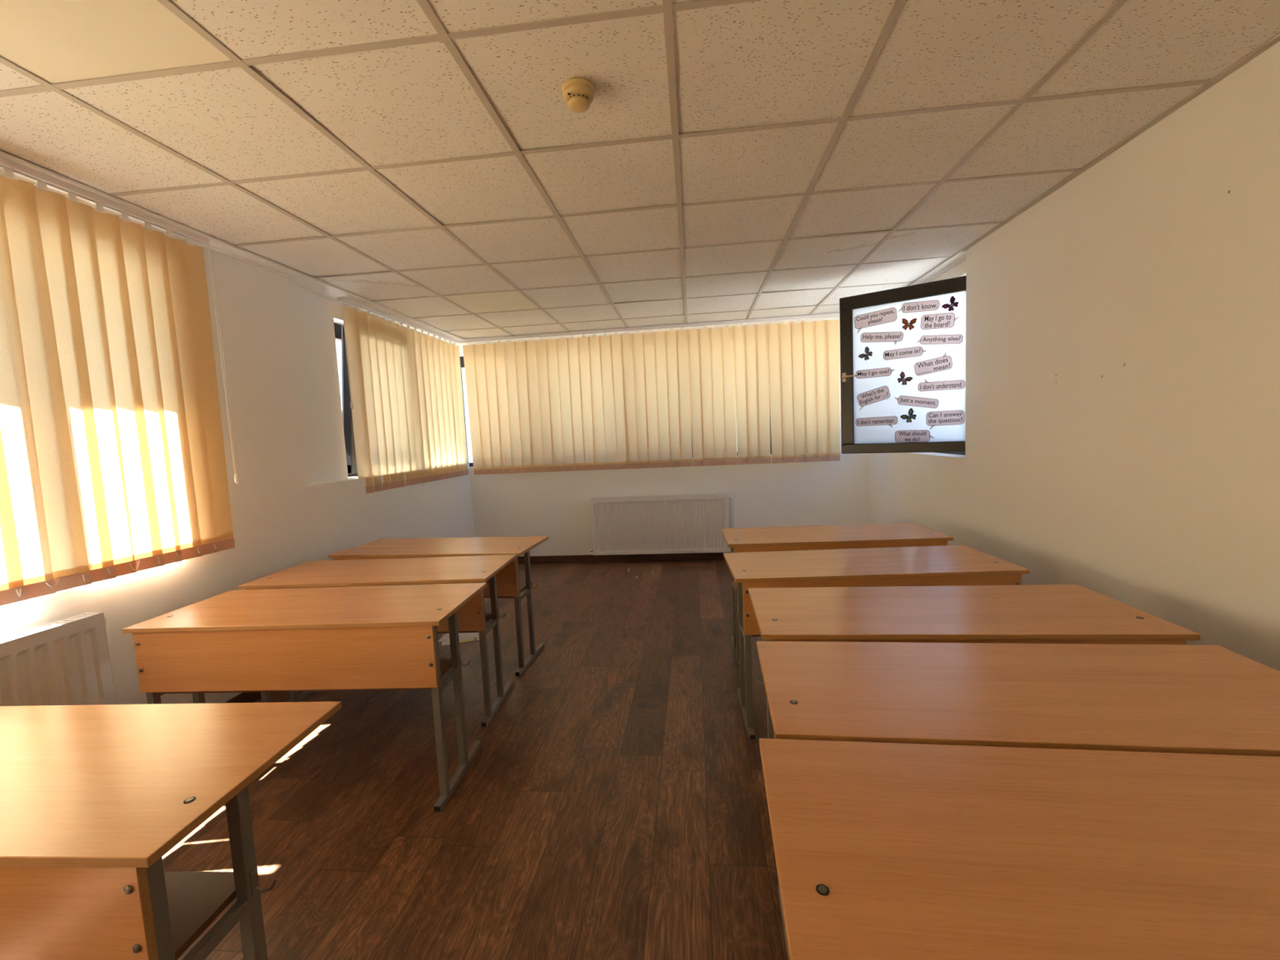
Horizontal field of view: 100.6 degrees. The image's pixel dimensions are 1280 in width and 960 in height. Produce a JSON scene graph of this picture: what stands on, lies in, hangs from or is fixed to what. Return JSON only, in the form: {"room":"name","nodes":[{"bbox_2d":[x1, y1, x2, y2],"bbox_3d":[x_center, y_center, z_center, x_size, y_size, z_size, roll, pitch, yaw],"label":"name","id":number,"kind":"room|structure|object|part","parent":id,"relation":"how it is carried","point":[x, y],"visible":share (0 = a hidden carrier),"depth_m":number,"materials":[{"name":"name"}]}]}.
{"room":"classroom","nodes":[
{"label":"classroom","id":0,"kind":"room"},
{"bbox_2d":[0,168,474,704],"bbox_3d":[-2.486,-0.037,1.729,0.360,2.750,9.042,-2,5,6],"label":"wall","id":1,"kind":"structure","parent":0,"point":[295,501],"depth_m":3.11,"materials":[{"name":"paint"}]},
{"bbox_2d":[0,612,115,706],"bbox_3d":[-2.247,0.912,1.451,0.100,0.642,1.487,-2,5,6],"label":"panel radiator","id":2,"kind":"object","parent":1,"relation":"attached to","point":[68,663],"visible":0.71,"depth_m":1.98,"materials":[{"name":"white metal"}]},
{"bbox_2d":[0,612,103,644],"bbox_3d":[-2.248,0.594,1.428,0.073,0.006,1.400,-2,5,6],"label":"grille","id":3,"kind":"object","parent":2,"relation":"attached to","point":[46,629],"depth_m":1.96,"materials":[{"name":"white metal"}]},
{"bbox_2d":[0,150,464,344],"bbox_3d":[-2.351,-1.110,1.589,0.193,0.021,8.382,-2,5,6],"label":"curtain rail","id":4,"kind":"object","parent":1,"relation":"attached to","point":[297,279],"depth_m":3.07,"materials":[{"name":"white"}]},
{"bbox_2d":[224,692,261,702],"bbox_3d":[-2.243,1.284,1.786,0.014,0.088,8.368,-2,5,6],"label":"baseboard","id":5,"kind":"structure","parent":1,"relation":"attached to","point":[243,697],"depth_m":2.87,"materials":[{"name":"brown wood"}]},
{"bbox_2d":[333,323,357,476],"bbox_3d":[-2.158,-0.675,4.802,0.234,1.167,1.830,-2,5,6],"label":"window","id":6,"kind":"structure","parent":1,"relation":"in","point":[337,327],"depth_m":4.01,"materials":[{"name":"black"}]},
{"bbox_3d":[-2.168,-0.630,4.373,0.171,1.102,0.770,-2,5,6],"label":"window sash","id":7,"kind":"part","parent":6,"relation":"part of","materials":[{"name":"plastic"}]},
{"bbox_2d":[161,560,787,959],"bbox_3d":[-0.123,1.303,1.634,5.258,0.120,9.082,-2,5,6],"label":"floor","id":8,"kind":"structure","parent":0,"point":[613,805],"depth_m":1.99,"materials":[{"name":"brown wood"}]},
{"bbox_2d":[0,701,341,959],"bbox_3d":[-1.392,0.978,1.171,1.255,0.723,0.543,-2,5,4],"label":"school desk","id":9,"kind":"object","parent":8,"relation":"on","point":[93,797],"visible":1,"depth_m":1.04,"materials":[{"name":"brown wood"}]},
{"bbox_3d":[-1.416,0.777,0.932,1.184,0.240,0.016,-2,5,4],"label":"panel","id":10,"kind":"part","parent":9,"relation":"part of","materials":[{"name":"brown wood"}]},
{"bbox_3d":[-0.832,0.970,0.937,0.028,0.677,0.030,-2,5,4],"label":"leg","id":11,"kind":"part","parent":9,"relation":"part of","materials":[{"name":"grey paint"}]},
{"bbox_2d":[164,871,235,959],"bbox_3d":[-1.402,0.892,1.072,1.112,0.016,0.239,-2,5,4],"label":"shelf","id":12,"kind":"object","parent":9,"relation":"attached to","point":[195,900],"depth_m":1.08,"materials":[{"name":"brown wood"}]},
{"bbox_3d":[-0.830,0.890,1.025,0.024,0.023,0.158,-2,5,4],"label":"rail","id":13,"kind":"part","parent":9,"relation":"part of","materials":[{"name":"grey paint"}]},
{"bbox_3d":[-0.820,0.953,1.124,0.028,0.677,0.030,-2,5,4],"label":"leg","id":14,"kind":"part","parent":9,"relation":"part of","materials":[{"name":"grey paint"}]},
{"bbox_2d":[122,582,486,812],"bbox_3d":[-1.330,0.882,2.260,1.255,0.723,0.543,-2,5,4],"label":"school desk","id":15,"kind":"object","parent":8,"relation":"on","point":[382,637],"visible":0.93,"depth_m":2.03,"materials":[{"name":"brown wood"}]},
{"bbox_3d":[-1.915,0.921,2.099,0.028,0.677,0.030,-2,5,4],"label":"leg","id":16,"kind":"part","parent":15,"relation":"part of","materials":[{"name":"grey paint"}]},
{"bbox_3d":[-1.903,0.904,2.286,0.028,0.677,0.030,-2,5,4],"label":"leg","id":17,"kind":"part","parent":15,"relation":"part of","materials":[{"name":"grey paint"}]},
{"bbox_3d":[-1.354,0.681,2.020,1.184,0.240,0.016,-2,5,4],"label":"panel","id":18,"kind":"part","parent":15,"relation":"part of","materials":[{"name":"brown wood"}]},
{"bbox_2d":[153,658,451,693],"bbox_3d":[-1.340,0.796,2.160,1.112,0.016,0.239,-2,5,4],"label":"shelf","id":19,"kind":"object","parent":15,"relation":"attached to","point":[445,664],"depth_m":2.05,"materials":[{"name":"brown wood"}]},
{"bbox_3d":[-0.770,0.874,2.026,0.028,0.677,0.030,-2,5,4],"label":"leg","id":20,"kind":"part","parent":15,"relation":"part of","materials":[{"name":"grey paint"}]},
{"bbox_3d":[-0.768,0.794,2.114,0.024,0.023,0.158,-2,5,4],"label":"rail","id":21,"kind":"part","parent":15,"relation":"part of","materials":[{"name":"grey metal"}]},
{"bbox_3d":[-0.759,0.858,2.213,0.028,0.677,0.030,-2,5,4],"label":"leg","id":22,"kind":"part","parent":15,"relation":"part of","materials":[{"name":"grey paint"}]},
{"bbox_2d":[238,554,516,727],"bbox_3d":[-1.326,0.833,2.837,1.255,0.723,0.543,-2,5,4],"label":"school desk","id":23,"kind":"object","parent":8,"relation":"on","point":[472,617],"visible":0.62,"depth_m":2.71,"materials":[{"name":"brown wood"}]},
{"bbox_3d":[-1.910,0.871,2.677,0.028,0.677,0.030,-2,5,4],"label":"leg","id":24,"kind":"part","parent":23,"relation":"part of","materials":[{"name":"grey paint"}]},
{"bbox_3d":[-1.899,0.855,2.864,0.028,0.677,0.030,-2,5,4],"label":"leg","id":25,"kind":"part","parent":23,"relation":"part of","materials":[{"name":"grey paint"}]},
{"bbox_3d":[-1.349,0.632,2.597,1.184,0.240,0.016,-2,5,4],"label":"panel","id":26,"kind":"part","parent":23,"relation":"part of","materials":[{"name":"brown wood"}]},
{"bbox_2d":[437,613,491,633],"bbox_3d":[-1.336,0.747,2.737,1.112,0.016,0.239,-2,5,4],"label":"shelf","id":27,"kind":"object","parent":23,"relation":"attached to","point":[488,615],"depth_m":2.58,"materials":[{"name":"brown wood"}]},
{"bbox_3d":[-0.766,0.825,2.603,0.028,0.677,0.030,-2,5,4],"label":"leg","id":28,"kind":"part","parent":23,"relation":"part of","materials":[{"name":"grey paint"}]},
{"bbox_3d":[-0.763,0.745,2.691,0.024,0.023,0.158,-2,5,4],"label":"rail","id":29,"kind":"part","parent":23,"relation":"part of","materials":[{"name":"grey metal"}]},
{"bbox_3d":[-0.754,0.808,2.790,0.028,0.677,0.030,-2,5,4],"label":"leg","id":30,"kind":"part","parent":23,"relation":"part of","materials":[{"name":"grey paint"}]},
{"bbox_2d":[328,536,548,675],"bbox_3d":[-1.253,0.779,3.429,1.255,0.723,0.543,-2,5,10],"label":"school desk","id":31,"kind":"object","parent":8,"relation":"on","point":[508,585],"visible":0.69,"depth_m":3.28,"materials":[{"name":"brown wood"}]},
{"bbox_3d":[-1.300,0.579,3.192,1.184,0.240,0.016,-2,5,10],"label":"panel","id":32,"kind":"part","parent":31,"relation":"part of","materials":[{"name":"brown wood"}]},
{"bbox_2d":[484,583,525,598],"bbox_3d":[-1.273,0.693,3.330,1.112,0.016,0.239,-2,5,10],"label":"shelf","id":33,"kind":"object","parent":31,"relation":"attached to","point":[522,586],"depth_m":3.13,"materials":[{"name":"brown wood"}]},
{"bbox_3d":[-0.720,0.777,3.139,0.028,0.677,0.030,-2,5,10],"label":"leg","id":34,"kind":"part","parent":31,"relation":"part of","materials":[{"name":"grey paint"}]},
{"bbox_3d":[-0.708,0.697,3.226,0.024,0.023,0.158,-2,5,10],"label":"rail","id":35,"kind":"part","parent":31,"relation":"part of","materials":[{"name":"grey metal"}]},
{"bbox_3d":[-0.689,0.760,3.324,0.028,0.677,0.030,-2,5,10],"label":"leg","id":36,"kind":"part","parent":31,"relation":"part of","materials":[{"name":"grey paint"}]},
{"bbox_2d":[438,631,487,645],"bbox_3d":[-1.268,1.110,3.790,0.331,0.003,0.283,-4,5,-18],"label":"printed paper","id":37,"kind":"object","parent":8,"relation":"on","point":[463,637],"visible":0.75,"depth_m":3.74,"materials":[{"name":"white paper"}]},
{"bbox_2d":[720,522,953,667],"bbox_3d":[1.159,0.681,3.266,1.255,0.723,0.543,-2,5,4],"label":"school desk","id":38,"kind":"object","parent":8,"relation":"on","point":[795,538],"visible":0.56,"depth_m":3.11,"materials":[{"name":"brown wood"}]},
{"bbox_3d":[0.587,0.703,3.298,0.028,0.677,0.030,-2,5,4],"label":"leg","id":39,"kind":"part","parent":38,"relation":"part of","materials":[{"name":"grey paint"}]},
{"bbox_3d":[0.573,0.720,3.111,0.028,0.677,0.030,-2,5,4],"label":"leg","id":40,"kind":"part","parent":38,"relation":"part of","materials":[{"name":"grey paint"}]},
{"bbox_3d":[1.133,0.480,3.027,1.184,0.240,0.016,-2,5,4],"label":"panel","id":41,"kind":"part","parent":38,"relation":"part of","materials":[{"name":"brown wood"}]},
{"bbox_2d":[723,545,1030,739],"bbox_3d":[1.069,0.746,2.561,1.255,0.723,0.543,-2,5,3],"label":"school desk","id":42,"kind":"object","parent":8,"relation":"on","point":[943,565],"visible":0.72,"depth_m":2.40,"materials":[{"name":"brown wood"}]},
{"bbox_3d":[0.488,0.705,2.483,0.024,0.023,0.158,-2,5,3],"label":"rail","id":43,"kind":"part","parent":42,"relation":"part of","materials":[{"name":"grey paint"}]},
{"bbox_3d":[0.496,0.768,2.582,0.028,0.677,0.030,-2,5,3],"label":"leg","id":44,"kind":"part","parent":42,"relation":"part of","materials":[{"name":"grey paint"}]},
{"bbox_3d":[0.486,0.785,2.395,0.028,0.677,0.030,-2,5,3],"label":"leg","id":45,"kind":"part","parent":42,"relation":"part of","materials":[{"name":"grey paint"}]},
{"bbox_3d":[1.048,0.545,2.322,1.184,0.240,0.016,-2,5,3],"label":"panel","id":46,"kind":"part","parent":42,"relation":"part of","materials":[{"name":"brown wood"}]},
{"bbox_2d":[747,584,1199,738],"bbox_3d":[1.049,0.805,1.875,1.255,0.723,0.543,-2,5,7],"label":"school desk","id":47,"kind":"object","parent":8,"relation":"on","point":[1046,614],"visible":0.38,"depth_m":1.76,"materials":[{"name":"brown wood"}]},
{"bbox_3d":[0.478,0.825,1.933,0.028,0.677,0.030,-2,5,7],"label":"leg","id":48,"kind":"part","parent":47,"relation":"part of","materials":[{"name":"grey paint"}]},
{"bbox_3d":[1.013,0.605,1.637,1.184,0.240,0.016,-2,5,7],"label":"panel","id":49,"kind":"part","parent":47,"relation":"part of","materials":[{"name":"brown wood"}]},
{"bbox_2d":[756,640,1279,959],"bbox_3d":[0.955,0.858,1.311,1.255,0.723,0.543,-2,5,8],"label":"school desk","id":50,"kind":"object","parent":8,"relation":"on","point":[1180,699],"visible":0.43,"depth_m":1.24,"materials":[{"name":"brown wood"}]},
{"bbox_2d":[759,737,1279,959],"bbox_3d":[0.846,0.907,0.795,1.255,0.723,0.543,-2,5,8],"label":"school desk","id":51,"kind":"object","parent":8,"relation":"on","point":[882,851],"visible":1,"depth_m":0.80,"materials":[{"name":"brown wood"}]},
{"bbox_2d":[0,0,1279,339],"bbox_3d":[-0.286,-1.190,1.088,4.408,0.036,8.963,-2,5,6],"label":"ceiling","id":52,"kind":"structure","parent":0,"point":[428,162],"depth_m":1.87,"materials":[{"name":"tile"}]},
{"bbox_2d":[0,155,239,606],"bbox_3d":[-2.388,-0.209,0.227,0.133,1.578,5.105,-2,5,5],"label":"vertical blind","id":53,"kind":"object","parent":52,"relation":"hanging from","point":[113,463],"visible":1,"depth_m":2.17,"materials":[{"name":"beige fabric"}]},
{"bbox_3d":[-2.361,0.549,0.275,0.072,0.037,4.830,-2,5,6],"label":"chain","id":54,"kind":"part","parent":53,"relation":"part of","materials":[{"name":"white plastic"}]},
{"bbox_3d":[-2.143,-0.583,2.730,0.008,1.218,0.021,0,5,28],"label":"pull chain","id":55,"kind":"part","parent":53,"relation":"part of","materials":[{"name":"white plastic"}]},
{"bbox_2d":[337,297,468,493],"bbox_3d":[-2.004,-0.673,4.783,0.054,1.463,1.919,-2,5,6],"label":"vertical blind","id":56,"kind":"object","parent":52,"relation":"hanging from","point":[406,405],"visible":0.98,"depth_m":4.53,"materials":[{"name":"beige fabric"}]},
{"bbox_3d":[-2.103,-0.899,3.818,0.008,0.778,0.021,-4,5,-15],"label":"pull chain","id":57,"kind":"part","parent":56,"relation":"part of","materials":[{"name":"white plastic"}]},
{"bbox_3d":[-1.962,-0.004,4.851,0.022,0.036,1.648,-2,5,6],"label":"chain","id":58,"kind":"part","parent":56,"relation":"part of","materials":[{"name":"white plastic"}]},
{"bbox_2d":[561,77,594,112],"bbox_3d":[-0.193,-1.195,1.662,0.100,0.063,0.100,-2,5,6],"label":"smoke detector","id":59,"kind":"object","parent":52,"relation":"attached to","point":[578,92],"visible":1,"depth_m":1.63,"materials":[{"name":"brown plastic"}]},
{"bbox_2d":[459,312,839,475],"bbox_3d":[0.064,-0.839,5.455,3.901,1.436,0.055,-2,5,7],"label":"vertical blind","id":60,"kind":"object","parent":52,"relation":"hanging from","point":[637,400],"visible":0.97,"depth_m":5.44,"materials":[{"name":"beige fabric"}]},
{"bbox_3d":[0.101,-0.153,5.503,3.625,0.036,0.021,-2,5,7],"label":"chain","id":61,"kind":"part","parent":60,"relation":"part of","materials":[{"name":"white plastic"}]},
{"bbox_2d":[456,317,871,556],"bbox_3d":[0.226,-0.509,5.796,4.408,2.750,0.360,-2,5,6],"label":"wall","id":62,"kind":"structure","parent":0,"point":[556,505],"depth_m":5.65,"materials":[{"name":"paint"}]},
{"bbox_2d":[459,356,771,466],"bbox_3d":[0.032,-0.830,5.731,4.052,1.217,0.070,-2,5,6],"label":"window","id":63,"kind":"structure","parent":62,"relation":"in","point":[461,358],"depth_m":5.92,"materials":[{"name":"black"}]},
{"bbox_2d":[517,551,730,564],"bbox_3d":[0.282,0.832,5.722,4.258,0.088,0.014,-2,5,6],"label":"baseboard","id":64,"kind":"structure","parent":62,"relation":"attached to","point":[694,556],"depth_m":5.76,"materials":[{"name":"brown wood"}]},
{"bbox_2d":[589,493,732,555],"bbox_3d":[0.209,0.472,5.651,1.537,0.614,0.102,-2,5,6],"label":"panel radiator","id":65,"kind":"object","parent":62,"relation":"attached to","point":[671,523],"visible":1,"depth_m":5.61,"materials":[{"name":"white metal"}]},
{"bbox_2d":[591,493,728,498],"bbox_3d":[0.199,0.171,5.612,1.450,0.006,0.075,-2,5,6],"label":"grille","id":66,"kind":"object","parent":65,"relation":"attached to","point":[718,495],"depth_m":5.57,"materials":[{"name":"white metal"}]},
{"bbox_2d":[870,41,1279,671],"bbox_3d":[2.103,-0.209,1.255,0.361,2.750,9.042,-2,5,6],"label":"wall","id":67,"kind":"structure","parent":0,"point":[1122,442],"depth_m":2.12,"materials":[{"name":"paint"}]},
{"bbox_2d":[909,249,966,285],"bbox_3d":[2.209,-1.555,4.358,0.092,0.023,1.910,-2,5,6],"label":"trim","id":68,"kind":"structure","parent":67,"relation":"attached to","point":[960,256],"depth_m":3.75,"materials":[{"name":"white plastic"}]},
{"bbox_2d":[936,451,964,454],"bbox_3d":[2.393,-0.842,4.326,0.070,1.227,1.600,-2,5,6],"label":"window","id":69,"kind":"structure","parent":67,"relation":"in","point":[956,452],"depth_m":3.92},
{"bbox_2d":[839,275,966,453],"bbox_3d":[1.901,-0.780,3.781,0.915,1.170,0.116,1,6,35],"label":"casement","id":70,"kind":"object","parent":69,"relation":"attached to","point":[903,349],"visible":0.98,"depth_m":3.80,"materials":[{"name":"black"}]},
{"bbox_3d":[1.541,-0.776,4.011,0.026,0.067,0.032,1,6,35],"label":"handle","id":71,"kind":"part","parent":70,"relation":"part of","materials":[{"name":"beige metal"}]},
{"bbox_3d":[1.567,-0.773,3.957,0.116,0.017,0.025,2,7,43],"label":"lever","id":72,"kind":"part","parent":70,"relation":"part of","materials":[{"name":"beige"}]},
{"bbox_2d":[963,36,1279,250],"bbox_3d":[1.769,-1.191,0.206,0.018,0.004,6.472,-2,5,6],"label":"trim","id":73,"kind":"structure","parent":67,"relation":"attached to","point":[1276,41],"depth_m":2.03,"materials":[{"name":"white plastic"}]}
]}

